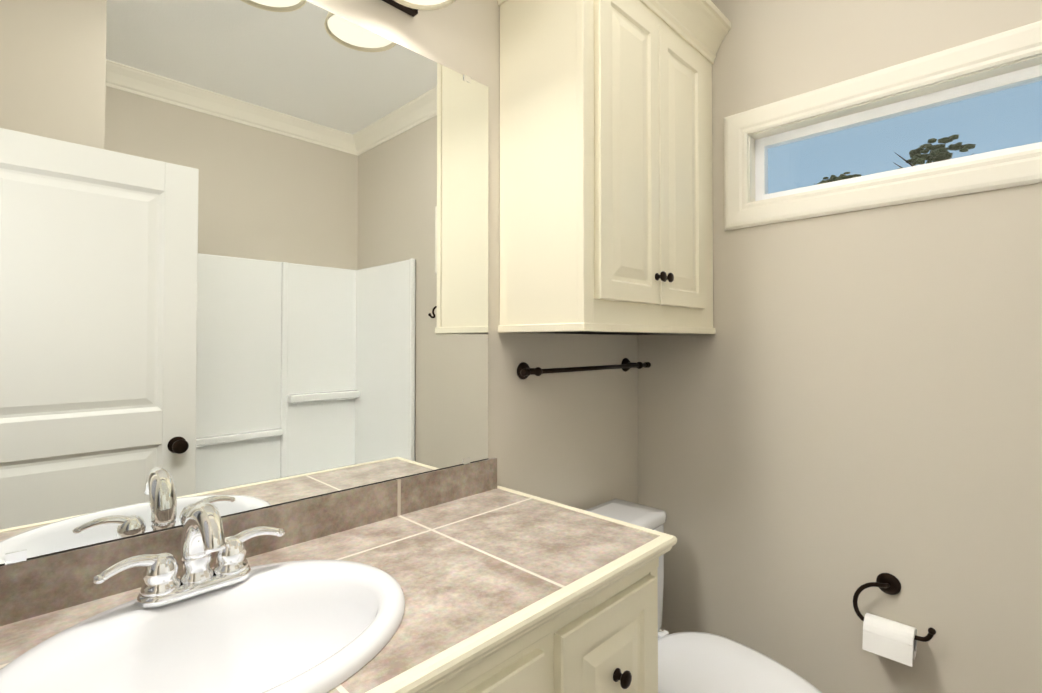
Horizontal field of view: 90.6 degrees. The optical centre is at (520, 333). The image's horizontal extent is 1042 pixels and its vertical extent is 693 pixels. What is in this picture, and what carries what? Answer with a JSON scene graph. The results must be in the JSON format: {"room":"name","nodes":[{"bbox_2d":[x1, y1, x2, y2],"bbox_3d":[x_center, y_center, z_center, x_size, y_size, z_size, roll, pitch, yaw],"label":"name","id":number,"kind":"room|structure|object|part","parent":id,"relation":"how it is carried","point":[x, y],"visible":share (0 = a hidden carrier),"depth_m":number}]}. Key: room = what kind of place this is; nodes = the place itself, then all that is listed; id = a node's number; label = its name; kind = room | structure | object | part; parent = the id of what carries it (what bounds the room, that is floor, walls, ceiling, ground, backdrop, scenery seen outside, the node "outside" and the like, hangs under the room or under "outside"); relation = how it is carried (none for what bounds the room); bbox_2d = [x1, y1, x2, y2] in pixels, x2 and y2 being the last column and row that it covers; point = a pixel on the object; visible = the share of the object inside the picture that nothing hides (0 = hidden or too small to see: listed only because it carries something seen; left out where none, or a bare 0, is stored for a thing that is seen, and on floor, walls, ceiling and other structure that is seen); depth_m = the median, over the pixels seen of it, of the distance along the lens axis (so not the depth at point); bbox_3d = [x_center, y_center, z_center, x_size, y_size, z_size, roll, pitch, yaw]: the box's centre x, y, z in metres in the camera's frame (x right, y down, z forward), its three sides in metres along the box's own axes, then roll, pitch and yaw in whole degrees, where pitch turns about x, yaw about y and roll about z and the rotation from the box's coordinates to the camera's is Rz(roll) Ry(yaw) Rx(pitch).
{"room":"bathroom","nodes":[
{"label":"bathroom","id":0,"kind":"room"},
{"bbox_2d":[306,0,637,509],"bbox_3d":[-0.725,-0.038,0.960,0.120,2.800,3.543,-1,-1,44],"label":"wall","id":1,"kind":"structure","parent":0,"point":[569,438],"depth_m":1.64},
{"bbox_2d":[0,0,487,565],"bbox_3d":[-0.506,-0.187,1.091,0.008,1.094,1.170,-1,-1,44],"label":"mirror","id":2,"kind":"object","parent":1,"relation":"attached to","point":[242,256],"visible":1,"depth_m":1.01},
{"bbox_2d":[382,0,455,16],"bbox_3d":[-0.424,-0.873,1.025,0.234,0.134,0.690,-1,-1,44],"label":"sconce","id":3,"kind":"object","parent":1,"relation":"attached to","point":[411,7],"visible":1,"depth_m":1.27},
{"bbox_2d":[517,358,650,378],"bbox_3d":[0.236,0.120,1.792,0.078,0.054,0.718,-1,-1,44],"label":"towel bar","id":4,"kind":"object","parent":1,"relation":"attached to","point":[524,370],"visible":1,"depth_m":1.68},
{"bbox_2d":[497,0,730,334],"bbox_3d":[0.318,-0.556,1.667,0.386,1.113,0.840,-1,-1,44],"label":"upper cabinet","id":5,"kind":"object","parent":1,"relation":"attached to","point":[606,204],"visible":1,"depth_m":1.47},
{"bbox_2d":[638,0,1041,692],"bbox_3d":[1.395,-0.034,1.278,2.460,2.800,0.120,-1,-1,44],"label":"wall","id":6,"kind":"structure","parent":0,"point":[836,412],"depth_m":1.56},
{"bbox_2d":[724,20,1041,230],"bbox_3d":[1.120,-0.575,1.517,1.019,0.404,0.105,-1,-1,44],"label":"window","id":7,"kind":"structure","parent":6,"relation":"in","point":[990,52],"depth_m":1.52},
{"bbox_3d":[1.145,-0.575,1.542,0.847,0.232,0.035,-1,-1,44],"label":"window sash","id":8,"kind":"part","parent":7,"relation":"part of"},
{"bbox_2d":[853,573,935,666],"bbox_3d":[1.047,0.796,1.452,0.192,0.198,0.097,-1,-1,44],"label":"toilet paper holder","id":9,"kind":"object","parent":6,"relation":"attached to","point":[890,639],"visible":1,"depth_m":1.44},
{"bbox_3d":[0.111,1.397,0.033,2.580,0.100,3.663,-1,-1,44],"label":"floor","id":10,"kind":"structure","parent":0,"visible":0},
{"bbox_2d":[0,457,676,692],"bbox_3d":[-0.282,0.818,0.895,0.580,1.083,1.227,-1,-1,44],"label":"bathroom vanity","id":11,"kind":"object","parent":10,"relation":"on","point":[471,578],"visible":1,"depth_m":0.88},
{"bbox_2d":[586,498,821,692],"bbox_3d":[0.476,0.985,1.466,0.800,0.766,0.475,-1,-1,44],"label":"toilet","id":12,"kind":"object","parent":10,"relation":"on","point":[695,662],"visible":0.42,"depth_m":1.45},
{"label":"outside","id":13,"kind":"structure","parent":0,"visible":0},
{"bbox_2d":[814,134,975,183],"bbox_3d":[20.770,-2.919,27.186,22.242,11.381,12.468,-1,-1,44],"label":"trees","id":14,"kind":"object","parent":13,"point":[931,155],"depth_m":22.99}
]}

